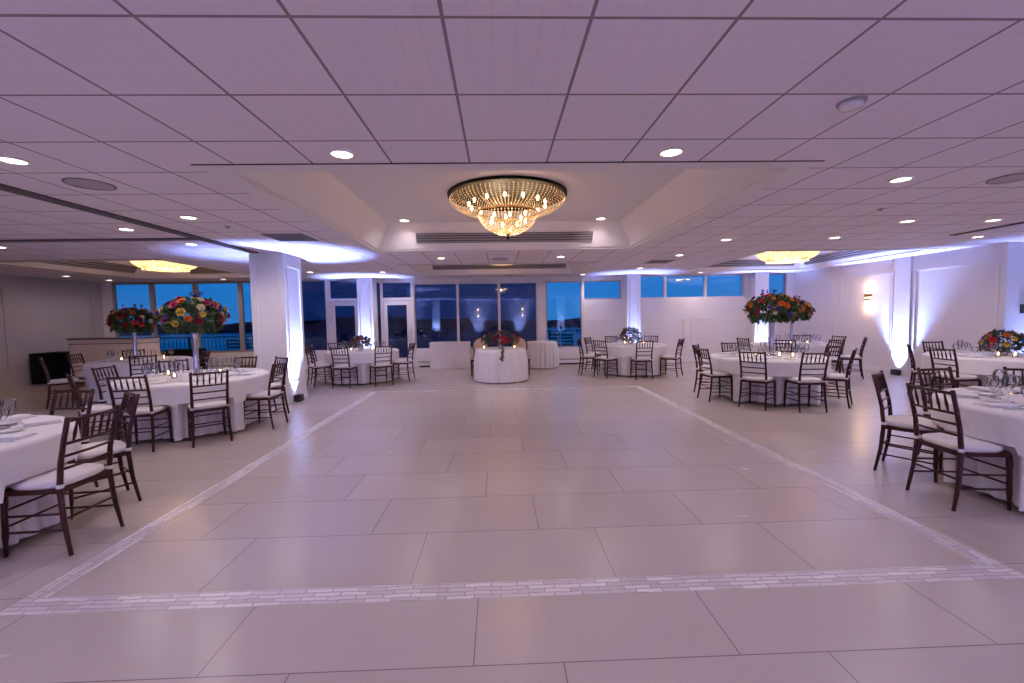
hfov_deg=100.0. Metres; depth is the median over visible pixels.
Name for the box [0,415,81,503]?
cloth
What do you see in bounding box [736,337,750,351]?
dining chair
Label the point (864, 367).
baseboard
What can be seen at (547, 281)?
window
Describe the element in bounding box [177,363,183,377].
wine glass
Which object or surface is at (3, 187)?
trim
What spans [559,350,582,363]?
heater
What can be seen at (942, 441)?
cushion
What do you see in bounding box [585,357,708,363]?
baseboard
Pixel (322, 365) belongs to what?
cushion
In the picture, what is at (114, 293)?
window
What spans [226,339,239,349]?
chair
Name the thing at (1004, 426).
cloth
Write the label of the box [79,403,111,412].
cushion
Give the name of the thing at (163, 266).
chandelier
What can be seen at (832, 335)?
dining chair
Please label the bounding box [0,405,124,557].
dining chair
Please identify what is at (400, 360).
cushion
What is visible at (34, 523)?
tablecloth
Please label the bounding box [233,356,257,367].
dining chair
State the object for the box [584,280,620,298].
window
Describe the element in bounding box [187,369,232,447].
dining chair
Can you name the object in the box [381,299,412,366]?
door
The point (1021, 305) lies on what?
switch panel
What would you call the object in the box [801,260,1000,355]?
trim
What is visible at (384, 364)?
cushion
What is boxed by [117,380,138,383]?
folded napkin
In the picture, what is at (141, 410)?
cushion
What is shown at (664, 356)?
cushion
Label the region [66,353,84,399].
dining chair
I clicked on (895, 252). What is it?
ceiling
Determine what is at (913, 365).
dining chair
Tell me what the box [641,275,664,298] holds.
window
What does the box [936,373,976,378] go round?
cushion
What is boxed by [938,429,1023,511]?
tablecloth
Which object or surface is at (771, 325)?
vase
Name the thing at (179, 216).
recessed light
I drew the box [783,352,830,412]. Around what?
dining chair
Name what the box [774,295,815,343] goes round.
centerpiece
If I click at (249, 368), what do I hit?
folded napkin
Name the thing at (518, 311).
window
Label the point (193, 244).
recessed light
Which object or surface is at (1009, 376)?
water goblet
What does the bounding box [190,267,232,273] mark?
ceiling vent
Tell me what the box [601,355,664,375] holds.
tablecloth
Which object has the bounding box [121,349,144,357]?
dining chair
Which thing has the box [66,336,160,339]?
countertop
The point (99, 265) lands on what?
ceiling vent
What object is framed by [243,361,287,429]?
dining chair
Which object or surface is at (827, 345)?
dining chair
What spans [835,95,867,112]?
smoke detector
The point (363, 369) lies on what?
tablecloth
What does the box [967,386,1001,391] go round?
folded napkin
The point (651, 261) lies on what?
ceiling vent
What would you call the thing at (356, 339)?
centerpiece
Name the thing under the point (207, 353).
dining chair
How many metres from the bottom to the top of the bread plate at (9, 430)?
0.012 m
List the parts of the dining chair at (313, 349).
leg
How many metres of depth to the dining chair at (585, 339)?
11.70 m
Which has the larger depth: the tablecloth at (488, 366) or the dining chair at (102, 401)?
the tablecloth at (488, 366)
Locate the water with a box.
[120,327,580,350]
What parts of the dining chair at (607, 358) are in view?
leg, leg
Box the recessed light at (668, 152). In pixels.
[657,147,684,157]
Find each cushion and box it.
[10,463,103,490]
[50,378,78,383]
[70,440,125,460]
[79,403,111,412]
[123,405,166,414]
[188,399,225,409]
[246,390,280,397]
[271,382,280,387]
[310,363,329,367]
[335,364,355,367]
[371,362,389,366]
[394,359,411,362]
[581,354,596,357]
[597,356,615,359]
[632,357,650,360]
[661,355,679,358]
[698,365,708,369]
[702,370,729,375]
[742,375,773,380]
[787,377,822,382]
[822,373,848,378]
[840,355,859,358]
[885,415,941,430]
[912,367,937,372]
[921,433,1003,452]
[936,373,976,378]
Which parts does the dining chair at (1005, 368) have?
leg, rail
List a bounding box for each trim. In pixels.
[0,160,947,264]
[0,183,258,252]
[0,386,1023,615]
[1,288,94,368]
[25,387,1000,597]
[325,276,584,366]
[590,317,738,347]
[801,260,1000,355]
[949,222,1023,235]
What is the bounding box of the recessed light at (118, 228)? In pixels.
[116,227,135,230]
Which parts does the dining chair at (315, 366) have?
leg, leg, seat frame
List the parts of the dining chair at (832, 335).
leg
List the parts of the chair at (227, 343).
backrest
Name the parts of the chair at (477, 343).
frame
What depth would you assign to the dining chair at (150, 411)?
5.09 m
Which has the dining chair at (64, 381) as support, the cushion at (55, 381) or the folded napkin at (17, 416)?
the cushion at (55, 381)
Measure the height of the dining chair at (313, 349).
0.931 m
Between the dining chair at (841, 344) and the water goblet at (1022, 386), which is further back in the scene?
the dining chair at (841, 344)
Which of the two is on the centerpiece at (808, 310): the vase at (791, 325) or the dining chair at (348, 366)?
the vase at (791, 325)
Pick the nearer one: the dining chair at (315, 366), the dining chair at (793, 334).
the dining chair at (315, 366)
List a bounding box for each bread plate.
[0,420,22,425]
[0,427,25,432]
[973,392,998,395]
[984,399,1011,402]
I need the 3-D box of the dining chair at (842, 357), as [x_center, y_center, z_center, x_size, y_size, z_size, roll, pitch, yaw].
[7.830,0.362,9.871,0.494,0.931,0.422,1,4,35]
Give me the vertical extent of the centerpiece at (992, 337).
0.448 m
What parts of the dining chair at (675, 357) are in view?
seat frame, leg, leg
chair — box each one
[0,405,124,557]
[39,357,78,408]
[49,389,98,486]
[65,373,126,441]
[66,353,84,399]
[67,390,141,519]
[91,365,118,421]
[105,375,172,451]
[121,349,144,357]
[128,354,157,376]
[157,358,189,372]
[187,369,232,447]
[199,349,210,369]
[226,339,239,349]
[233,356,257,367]
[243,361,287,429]
[246,339,253,349]
[270,356,289,412]
[305,347,332,387]
[307,344,329,383]
[328,342,341,349]
[330,347,357,388]
[369,345,393,386]
[392,342,415,380]
[471,337,488,376]
[511,336,529,374]
[548,334,559,345]
[561,334,572,345]
[577,338,597,374]
[584,337,600,371]
[593,340,617,378]
[605,335,617,342]
[630,340,653,379]
[644,335,657,342]
[660,338,684,376]
[692,343,709,391]
[695,347,732,401]
[721,342,738,351]
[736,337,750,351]
[738,350,775,410]
[774,343,792,352]
[775,339,795,351]
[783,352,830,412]
[793,334,810,341]
[821,348,857,407]
[823,344,842,398]
[826,339,843,372]
[831,335,846,373]
[840,337,866,378]
[871,370,943,482]
[905,382,1013,511]
[906,343,943,393]
[916,366,955,454]
[922,341,944,352]
[928,347,981,400]
[1003,367,1023,386]
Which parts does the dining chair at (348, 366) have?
leg, seat frame, leg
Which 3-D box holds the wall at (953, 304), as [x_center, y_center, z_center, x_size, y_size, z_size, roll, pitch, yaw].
[9.641,-0.650,10.984,1.050,2.754,5.900,-1,3,-2]
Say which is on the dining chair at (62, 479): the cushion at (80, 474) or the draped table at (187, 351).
the cushion at (80, 474)
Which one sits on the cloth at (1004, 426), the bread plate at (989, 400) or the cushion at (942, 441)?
the bread plate at (989, 400)
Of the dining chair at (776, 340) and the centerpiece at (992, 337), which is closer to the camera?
the centerpiece at (992, 337)
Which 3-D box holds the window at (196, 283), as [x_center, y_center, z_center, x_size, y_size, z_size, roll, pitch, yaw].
[-9.004,-0.749,13.212,1.340,2.194,0.070,-1,3,-2]
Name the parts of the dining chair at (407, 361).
leg, leg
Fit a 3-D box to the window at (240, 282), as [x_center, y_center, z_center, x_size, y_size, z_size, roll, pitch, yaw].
[-7.824,-0.771,13.247,1.020,2.194,0.070,-1,3,-2]
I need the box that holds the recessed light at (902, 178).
[887,176,914,182]
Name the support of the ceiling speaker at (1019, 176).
attached to the ceiling at (127, 95)
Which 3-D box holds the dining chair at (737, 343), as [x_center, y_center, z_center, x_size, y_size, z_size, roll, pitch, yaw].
[4.550,0.487,8.693,0.422,0.931,0.494,-2,3,-9]
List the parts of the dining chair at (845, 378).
seat frame, leg, leg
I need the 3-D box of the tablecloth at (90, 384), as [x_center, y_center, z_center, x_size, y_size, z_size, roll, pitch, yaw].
[-7.757,0.745,9.024,1.698,0.715,1.693,-3,4,-36]
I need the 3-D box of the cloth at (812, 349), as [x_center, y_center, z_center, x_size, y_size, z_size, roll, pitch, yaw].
[6.798,0.230,10.447,1.845,0.356,1.832,1,4,26]
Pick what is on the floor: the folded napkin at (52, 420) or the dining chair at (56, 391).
the dining chair at (56, 391)
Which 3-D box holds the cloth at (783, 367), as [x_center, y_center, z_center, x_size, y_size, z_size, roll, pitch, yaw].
[4.552,0.432,7.687,1.881,0.356,1.875,-1,3,-2]
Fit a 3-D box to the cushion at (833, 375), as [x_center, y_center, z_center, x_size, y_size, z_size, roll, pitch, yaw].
[5.269,0.559,7.040,0.402,0.056,0.418,2,5,43]
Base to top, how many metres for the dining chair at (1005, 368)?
0.931 m
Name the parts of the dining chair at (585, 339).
leg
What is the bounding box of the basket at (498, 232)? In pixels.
[478,207,537,235]
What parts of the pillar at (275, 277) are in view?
moulding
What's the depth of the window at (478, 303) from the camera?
13.44 m
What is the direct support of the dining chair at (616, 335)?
on the floor
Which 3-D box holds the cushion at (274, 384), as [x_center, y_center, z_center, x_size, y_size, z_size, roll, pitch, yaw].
[-3.989,0.718,6.979,0.418,0.056,0.402,1,4,34]
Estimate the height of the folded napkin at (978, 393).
0.012 m
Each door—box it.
[329,299,358,349]
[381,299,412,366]
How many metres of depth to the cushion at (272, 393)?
6.10 m
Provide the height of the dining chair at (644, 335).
0.931 m
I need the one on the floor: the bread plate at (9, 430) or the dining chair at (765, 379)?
the dining chair at (765, 379)
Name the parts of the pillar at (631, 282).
moulding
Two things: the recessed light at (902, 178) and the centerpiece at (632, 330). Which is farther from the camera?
the centerpiece at (632, 330)
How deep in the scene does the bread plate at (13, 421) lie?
3.41 m
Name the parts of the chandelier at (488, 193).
basket frame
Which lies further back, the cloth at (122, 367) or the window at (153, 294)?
the window at (153, 294)
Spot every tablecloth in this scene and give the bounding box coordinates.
[0,462,70,548]
[85,369,192,401]
[111,389,269,440]
[327,360,397,383]
[474,347,527,382]
[526,341,558,367]
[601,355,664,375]
[710,374,827,404]
[923,372,1021,392]
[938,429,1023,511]
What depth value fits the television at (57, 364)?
10.95 m
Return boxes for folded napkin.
[0,414,31,421]
[0,433,34,440]
[23,417,61,426]
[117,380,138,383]
[149,381,166,384]
[237,373,254,374]
[243,368,258,370]
[947,393,979,397]
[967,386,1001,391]
[979,403,1020,407]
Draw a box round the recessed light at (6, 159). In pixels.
[0,155,32,165]
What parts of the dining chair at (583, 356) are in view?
leg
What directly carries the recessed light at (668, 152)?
in the ceiling at (127, 95)
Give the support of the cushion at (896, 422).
on the dining chair at (904, 423)
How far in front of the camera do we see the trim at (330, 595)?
2.42 m
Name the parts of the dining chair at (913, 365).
leg, leg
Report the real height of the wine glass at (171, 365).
0.208 m
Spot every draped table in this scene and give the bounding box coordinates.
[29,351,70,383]
[162,348,206,368]
[429,341,470,368]
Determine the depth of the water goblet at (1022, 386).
3.40 m
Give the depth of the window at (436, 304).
13.40 m
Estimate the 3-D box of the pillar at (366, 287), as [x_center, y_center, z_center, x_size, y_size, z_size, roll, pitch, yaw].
[-4.392,-0.539,13.085,0.486,2.754,0.436,-1,3,-2]
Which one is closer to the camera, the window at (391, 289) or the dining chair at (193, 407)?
the dining chair at (193, 407)
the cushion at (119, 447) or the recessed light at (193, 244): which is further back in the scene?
the recessed light at (193, 244)
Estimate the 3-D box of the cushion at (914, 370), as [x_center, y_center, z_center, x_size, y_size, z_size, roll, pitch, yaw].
[7.260,0.499,7.486,0.402,0.056,0.418,2,4,38]
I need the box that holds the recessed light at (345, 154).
[327,148,355,159]
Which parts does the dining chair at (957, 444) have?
leg, rail, rail, rail, rail, leg, seat frame, leg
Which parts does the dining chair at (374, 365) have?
leg, leg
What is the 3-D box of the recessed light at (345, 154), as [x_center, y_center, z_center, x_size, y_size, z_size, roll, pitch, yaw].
[-1.251,-1.377,3.158,0.200,0.012,0.200,-1,3,-2]
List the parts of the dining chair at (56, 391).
leg, rail, rail, leg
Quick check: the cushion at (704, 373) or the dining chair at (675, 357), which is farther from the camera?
the dining chair at (675, 357)
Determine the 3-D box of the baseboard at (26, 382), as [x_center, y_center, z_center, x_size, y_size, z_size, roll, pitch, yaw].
[-12.097,1.437,4.195,0.018,0.120,17.950,-1,3,-2]
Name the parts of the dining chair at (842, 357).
leg, leg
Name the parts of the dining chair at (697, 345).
leg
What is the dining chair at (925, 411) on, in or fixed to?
on the floor
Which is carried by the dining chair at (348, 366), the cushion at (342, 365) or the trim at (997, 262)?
the cushion at (342, 365)
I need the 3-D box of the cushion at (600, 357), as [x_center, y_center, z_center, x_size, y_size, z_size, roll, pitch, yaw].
[2.330,0.398,10.592,0.402,0.056,0.418,-4,4,-39]
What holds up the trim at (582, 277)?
attached to the wall at (706, 332)
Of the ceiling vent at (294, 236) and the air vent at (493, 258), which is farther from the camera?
the air vent at (493, 258)
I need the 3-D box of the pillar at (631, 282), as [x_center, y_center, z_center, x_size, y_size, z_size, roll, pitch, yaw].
[3.721,-0.690,13.333,0.446,2.754,0.426,-1,3,-2]
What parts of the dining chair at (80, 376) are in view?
leg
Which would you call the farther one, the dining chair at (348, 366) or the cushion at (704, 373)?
the dining chair at (348, 366)
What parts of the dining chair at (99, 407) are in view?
leg, leg, leg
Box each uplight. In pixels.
[294,394,303,402]
[890,369,900,375]
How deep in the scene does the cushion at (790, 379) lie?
6.56 m
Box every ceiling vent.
[39,261,137,273]
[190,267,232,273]
[261,233,318,240]
[416,231,592,242]
[432,264,565,269]
[644,260,674,263]
[706,259,794,266]
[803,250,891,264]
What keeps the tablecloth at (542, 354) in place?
on the round table
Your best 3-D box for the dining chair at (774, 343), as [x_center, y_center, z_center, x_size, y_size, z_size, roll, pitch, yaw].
[5.228,0.492,8.412,0.422,0.931,0.494,2,4,39]
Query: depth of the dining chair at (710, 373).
7.45 m
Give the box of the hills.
[119,317,579,334]
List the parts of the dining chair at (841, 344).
leg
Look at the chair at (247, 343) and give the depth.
15.41 m
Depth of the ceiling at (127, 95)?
2.52 m
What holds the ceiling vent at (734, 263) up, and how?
in the ceiling at (895, 252)
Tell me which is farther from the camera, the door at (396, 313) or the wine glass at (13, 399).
the door at (396, 313)
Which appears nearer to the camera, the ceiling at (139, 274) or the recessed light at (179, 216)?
the recessed light at (179, 216)
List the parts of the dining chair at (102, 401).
leg, rail, leg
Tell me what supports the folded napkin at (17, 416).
on the cloth at (25, 458)
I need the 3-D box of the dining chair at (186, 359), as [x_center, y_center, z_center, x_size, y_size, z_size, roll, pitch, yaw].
[-5.345,0.760,6.896,0.494,0.931,0.422,2,4,37]
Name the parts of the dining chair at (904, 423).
leg, leg, seat frame, leg, leg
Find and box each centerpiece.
[104,303,157,359]
[152,291,229,376]
[349,335,371,349]
[481,330,519,361]
[619,326,641,343]
[742,289,802,355]
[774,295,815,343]
[978,328,1023,355]
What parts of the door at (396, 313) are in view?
pane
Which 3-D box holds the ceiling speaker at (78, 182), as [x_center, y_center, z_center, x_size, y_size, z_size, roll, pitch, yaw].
[-3.690,-1.373,3.754,0.350,0.008,0.350,-1,3,-2]
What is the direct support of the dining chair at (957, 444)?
on the floor
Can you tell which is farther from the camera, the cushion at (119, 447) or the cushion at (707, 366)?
the cushion at (707, 366)
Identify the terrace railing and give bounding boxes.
[159,330,580,350]
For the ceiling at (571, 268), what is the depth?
12.33 m
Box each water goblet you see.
[0,406,10,428]
[989,379,1002,398]
[1007,375,1020,393]
[1020,385,1023,406]
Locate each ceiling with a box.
[0,0,1023,282]
[0,259,249,278]
[195,162,820,252]
[399,263,596,275]
[680,249,939,271]
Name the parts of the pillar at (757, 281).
moulding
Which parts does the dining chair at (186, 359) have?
rail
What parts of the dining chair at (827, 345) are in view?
leg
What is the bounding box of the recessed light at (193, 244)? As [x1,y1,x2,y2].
[183,243,198,245]
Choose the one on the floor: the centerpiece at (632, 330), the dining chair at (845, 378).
the dining chair at (845, 378)
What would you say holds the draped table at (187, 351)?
on the floor
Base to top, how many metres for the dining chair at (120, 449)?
0.931 m
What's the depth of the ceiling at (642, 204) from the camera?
5.50 m
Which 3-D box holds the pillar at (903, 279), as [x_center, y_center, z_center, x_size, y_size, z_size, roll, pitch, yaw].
[9.120,-0.585,10.039,0.050,2.754,0.400,-1,3,-2]
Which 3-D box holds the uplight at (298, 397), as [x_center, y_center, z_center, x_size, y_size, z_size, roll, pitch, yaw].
[-4.009,1.066,8.076,0.120,0.130,0.196,-1,3,-2]
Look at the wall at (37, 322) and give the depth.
11.26 m
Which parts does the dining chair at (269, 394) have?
leg, seat frame, leg, leg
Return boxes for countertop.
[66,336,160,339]
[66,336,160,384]
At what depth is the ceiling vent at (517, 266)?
12.25 m
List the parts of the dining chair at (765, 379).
leg, leg, rail, rail, seat frame, leg, leg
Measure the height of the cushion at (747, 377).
0.056 m
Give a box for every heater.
[208,357,254,368]
[419,353,473,366]
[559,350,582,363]
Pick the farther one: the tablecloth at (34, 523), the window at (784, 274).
the window at (784, 274)
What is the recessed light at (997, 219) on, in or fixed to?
in the ceiling at (127, 95)
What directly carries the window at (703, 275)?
in the wall at (706, 332)
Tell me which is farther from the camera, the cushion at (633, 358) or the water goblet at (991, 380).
the cushion at (633, 358)
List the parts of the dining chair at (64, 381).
leg, leg, seat frame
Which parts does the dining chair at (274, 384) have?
leg, leg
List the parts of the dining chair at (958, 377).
leg, rail, leg, seat frame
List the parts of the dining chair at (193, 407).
leg, leg, seat frame, rail, rail, rail, rail, leg, leg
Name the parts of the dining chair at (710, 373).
leg, leg, seat frame, leg, leg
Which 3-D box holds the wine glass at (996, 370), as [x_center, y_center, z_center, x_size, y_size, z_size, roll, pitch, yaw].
[4.378,0.365,3.848,0.084,0.229,0.084,-1,3,-2]
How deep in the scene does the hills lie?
346.49 m
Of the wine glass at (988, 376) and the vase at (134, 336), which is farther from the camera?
the vase at (134, 336)
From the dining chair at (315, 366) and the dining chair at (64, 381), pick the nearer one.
the dining chair at (64, 381)
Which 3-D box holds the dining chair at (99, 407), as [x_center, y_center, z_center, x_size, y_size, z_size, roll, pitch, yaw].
[-5.188,0.848,5.369,0.422,0.931,0.494,2,4,40]
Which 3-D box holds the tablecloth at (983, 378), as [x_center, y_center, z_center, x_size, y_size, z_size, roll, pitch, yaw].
[8.054,0.594,7.099,1.814,0.715,1.812,-1,3,6]
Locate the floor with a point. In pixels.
(427, 486)
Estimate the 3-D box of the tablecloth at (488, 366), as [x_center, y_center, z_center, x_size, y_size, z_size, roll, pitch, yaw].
[-0.267,0.537,10.407,1.316,0.745,1.316,-1,3,-2]
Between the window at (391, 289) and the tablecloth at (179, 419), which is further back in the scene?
the window at (391, 289)
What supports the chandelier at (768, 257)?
hanging from the ceiling at (895, 252)
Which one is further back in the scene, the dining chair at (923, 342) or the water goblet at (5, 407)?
the dining chair at (923, 342)
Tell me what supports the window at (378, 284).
in the wall at (706, 332)
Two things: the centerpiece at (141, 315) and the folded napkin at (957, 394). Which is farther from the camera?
the centerpiece at (141, 315)
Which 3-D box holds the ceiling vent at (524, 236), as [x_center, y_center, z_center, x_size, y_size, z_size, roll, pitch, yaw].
[-0.126,-1.875,7.733,3.180,0.161,0.103,-1,3,-2]
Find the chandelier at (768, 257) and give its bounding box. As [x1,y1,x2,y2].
[756,251,819,263]
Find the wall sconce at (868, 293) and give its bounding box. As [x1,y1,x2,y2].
[864,290,871,305]
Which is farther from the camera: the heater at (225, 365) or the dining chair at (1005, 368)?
the heater at (225, 365)
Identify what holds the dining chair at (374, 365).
on the floor
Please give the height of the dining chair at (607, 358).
0.931 m
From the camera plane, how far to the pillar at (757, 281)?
13.28 m
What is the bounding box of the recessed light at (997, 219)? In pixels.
[982,218,1003,221]
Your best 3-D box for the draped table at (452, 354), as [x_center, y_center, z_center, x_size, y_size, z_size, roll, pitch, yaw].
[-1.849,0.403,12.980,1.201,0.778,0.560,-1,3,-2]
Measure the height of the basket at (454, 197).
0.212 m
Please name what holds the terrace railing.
on the floor
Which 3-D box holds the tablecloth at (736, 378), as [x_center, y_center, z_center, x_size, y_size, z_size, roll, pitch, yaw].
[4.556,0.617,7.692,1.815,0.715,1.809,2,5,44]
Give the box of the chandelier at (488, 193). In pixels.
[447,175,566,239]
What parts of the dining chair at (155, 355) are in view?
leg, rail, leg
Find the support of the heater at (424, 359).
on the floor
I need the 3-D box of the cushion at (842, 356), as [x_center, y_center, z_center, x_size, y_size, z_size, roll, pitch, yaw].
[7.792,0.347,9.896,0.402,0.056,0.418,1,4,35]
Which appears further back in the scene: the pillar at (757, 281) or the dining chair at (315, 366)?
the pillar at (757, 281)
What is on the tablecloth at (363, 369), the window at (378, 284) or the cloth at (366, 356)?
the cloth at (366, 356)
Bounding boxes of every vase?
[130,327,141,359]
[188,326,205,376]
[766,319,776,355]
[789,320,794,343]
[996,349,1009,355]
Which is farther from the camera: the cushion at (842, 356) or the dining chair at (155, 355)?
the cushion at (842, 356)
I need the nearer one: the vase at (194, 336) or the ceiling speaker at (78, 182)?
the ceiling speaker at (78, 182)
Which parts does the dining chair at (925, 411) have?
leg, rail, rail, leg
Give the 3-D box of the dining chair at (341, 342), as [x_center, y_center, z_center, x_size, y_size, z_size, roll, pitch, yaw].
[-4.488,0.488,11.235,0.494,0.931,0.422,1,4,35]
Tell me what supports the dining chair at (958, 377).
on the floor
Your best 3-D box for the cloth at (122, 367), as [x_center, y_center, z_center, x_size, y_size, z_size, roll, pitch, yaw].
[-7.765,0.560,9.011,1.760,0.356,1.766,-1,3,-2]
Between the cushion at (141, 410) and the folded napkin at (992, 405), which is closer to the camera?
the folded napkin at (992, 405)
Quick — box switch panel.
[1020,304,1023,312]
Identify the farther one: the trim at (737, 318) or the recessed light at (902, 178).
the trim at (737, 318)
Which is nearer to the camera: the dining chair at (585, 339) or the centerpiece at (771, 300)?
the centerpiece at (771, 300)
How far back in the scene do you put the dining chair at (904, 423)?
4.07 m
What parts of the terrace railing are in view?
rail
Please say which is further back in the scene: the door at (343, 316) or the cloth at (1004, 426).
the door at (343, 316)
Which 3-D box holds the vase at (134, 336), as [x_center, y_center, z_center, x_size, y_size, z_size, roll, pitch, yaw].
[-7.996,0.041,9.095,0.200,0.676,0.200,-1,3,-2]
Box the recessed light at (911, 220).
[898,219,916,222]
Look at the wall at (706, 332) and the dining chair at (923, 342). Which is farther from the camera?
the wall at (706, 332)
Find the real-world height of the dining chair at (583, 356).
0.931 m
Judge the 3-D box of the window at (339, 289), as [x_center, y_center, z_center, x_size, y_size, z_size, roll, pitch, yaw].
[-5.179,-1.604,13.280,0.940,0.624,0.070,-1,3,-2]
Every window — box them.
[111,282,153,336]
[151,282,195,353]
[194,281,242,352]
[239,281,253,351]
[302,280,327,351]
[328,279,356,299]
[376,282,382,347]
[381,281,410,298]
[414,283,458,349]
[457,282,499,348]
[499,282,537,346]
[546,281,581,346]
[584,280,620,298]
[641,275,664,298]
[665,274,705,298]
[705,274,743,297]
[769,273,785,295]
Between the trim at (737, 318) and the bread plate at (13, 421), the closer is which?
the bread plate at (13, 421)
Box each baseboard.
[0,380,31,388]
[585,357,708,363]
[843,362,923,377]
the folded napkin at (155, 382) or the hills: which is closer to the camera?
the folded napkin at (155, 382)
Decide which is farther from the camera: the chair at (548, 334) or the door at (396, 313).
the chair at (548, 334)
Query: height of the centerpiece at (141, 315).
1.181 m
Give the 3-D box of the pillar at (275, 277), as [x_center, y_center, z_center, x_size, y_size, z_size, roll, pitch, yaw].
[-4.410,-0.245,8.136,0.628,2.754,0.726,-1,3,-2]
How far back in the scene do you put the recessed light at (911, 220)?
5.89 m
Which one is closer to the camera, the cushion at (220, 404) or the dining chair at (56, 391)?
the dining chair at (56, 391)
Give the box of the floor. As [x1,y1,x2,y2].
[0,361,1023,682]
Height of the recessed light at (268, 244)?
0.012 m
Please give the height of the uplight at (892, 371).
0.130 m
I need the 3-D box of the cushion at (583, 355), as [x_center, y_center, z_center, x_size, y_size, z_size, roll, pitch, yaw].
[1.998,0.371,11.138,0.402,0.056,0.418,-1,3,-1]
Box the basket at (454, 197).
[449,181,564,221]
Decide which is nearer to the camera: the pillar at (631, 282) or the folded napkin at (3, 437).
the folded napkin at (3, 437)
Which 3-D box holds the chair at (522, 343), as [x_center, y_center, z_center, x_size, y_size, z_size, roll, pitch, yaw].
[0.209,0.373,11.335,0.490,0.992,0.564,-1,3,-2]
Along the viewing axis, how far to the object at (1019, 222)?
6.54 m
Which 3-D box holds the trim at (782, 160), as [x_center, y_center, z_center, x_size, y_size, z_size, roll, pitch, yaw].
[-0.753,-1.595,6.644,19.150,0.006,6.556,-1,3,-2]
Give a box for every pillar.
[249,252,307,403]
[356,278,377,347]
[623,274,640,341]
[747,272,768,350]
[891,256,912,375]
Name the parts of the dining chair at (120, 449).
leg, seat frame, leg, rail, leg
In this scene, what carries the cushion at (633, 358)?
on the dining chair at (636, 359)
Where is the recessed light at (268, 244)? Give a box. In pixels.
[265,243,278,245]
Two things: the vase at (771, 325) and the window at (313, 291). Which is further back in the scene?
the window at (313, 291)
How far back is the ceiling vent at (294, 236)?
6.32 m
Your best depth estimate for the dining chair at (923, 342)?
8.24 m
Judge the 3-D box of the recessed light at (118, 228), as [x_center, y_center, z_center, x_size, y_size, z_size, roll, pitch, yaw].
[-5.017,-1.457,5.582,0.200,0.012,0.200,-1,3,-2]
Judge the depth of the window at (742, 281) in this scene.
13.61 m
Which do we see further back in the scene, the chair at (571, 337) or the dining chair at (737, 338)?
the chair at (571, 337)
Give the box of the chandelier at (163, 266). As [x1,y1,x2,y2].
[130,261,196,272]
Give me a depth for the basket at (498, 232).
5.78 m
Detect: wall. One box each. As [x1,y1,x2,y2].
[0,274,104,383]
[101,273,795,368]
[795,242,1023,370]
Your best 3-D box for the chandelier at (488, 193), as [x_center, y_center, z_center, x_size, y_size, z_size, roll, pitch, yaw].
[-0.058,-1.708,5.911,1.629,0.615,1.629,-2,3,-11]
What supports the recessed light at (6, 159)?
in the ceiling at (127, 95)
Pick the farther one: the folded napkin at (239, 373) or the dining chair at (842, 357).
the dining chair at (842, 357)
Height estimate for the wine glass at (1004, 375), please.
0.229 m
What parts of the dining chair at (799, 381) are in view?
leg, leg, seat frame, leg, rail, rail, leg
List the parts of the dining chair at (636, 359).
leg, leg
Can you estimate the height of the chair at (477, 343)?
0.992 m
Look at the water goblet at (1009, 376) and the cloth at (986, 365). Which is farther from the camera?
the cloth at (986, 365)
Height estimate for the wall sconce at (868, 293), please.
0.400 m
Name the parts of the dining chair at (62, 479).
leg, seat frame, leg, rail, rail, rail, rail, leg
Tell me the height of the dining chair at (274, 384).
0.931 m
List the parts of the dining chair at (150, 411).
leg, rail, rail, rail, leg, seat frame, leg, leg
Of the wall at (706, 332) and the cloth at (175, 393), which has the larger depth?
the wall at (706, 332)
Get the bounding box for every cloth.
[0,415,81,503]
[83,356,193,382]
[107,368,269,407]
[324,348,398,366]
[600,342,666,360]
[709,352,830,376]
[748,341,838,358]
[921,351,1023,379]
[931,387,1023,456]
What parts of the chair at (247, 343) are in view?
backrest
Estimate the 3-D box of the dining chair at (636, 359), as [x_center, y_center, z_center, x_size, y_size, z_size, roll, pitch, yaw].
[3.083,0.422,10.199,0.422,0.931,0.494,-1,3,-3]
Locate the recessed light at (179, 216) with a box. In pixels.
[178,215,198,219]
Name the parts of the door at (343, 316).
pane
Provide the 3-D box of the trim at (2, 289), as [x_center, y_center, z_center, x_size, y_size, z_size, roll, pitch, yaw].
[-12.290,-0.267,9.676,0.022,1.960,6.100,-1,3,-2]
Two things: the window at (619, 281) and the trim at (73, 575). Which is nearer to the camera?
the trim at (73, 575)
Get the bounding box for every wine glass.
[2,398,17,426]
[169,365,175,381]
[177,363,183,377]
[986,375,999,398]
[992,370,1003,393]
[994,369,1007,395]
[1002,374,1016,402]
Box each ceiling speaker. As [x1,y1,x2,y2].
[61,178,116,190]
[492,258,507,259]
[985,173,1023,183]
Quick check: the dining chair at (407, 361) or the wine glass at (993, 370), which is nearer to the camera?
the wine glass at (993, 370)
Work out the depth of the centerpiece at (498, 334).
10.12 m
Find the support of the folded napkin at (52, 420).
on the cloth at (25, 458)
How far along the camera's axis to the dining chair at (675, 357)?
10.50 m

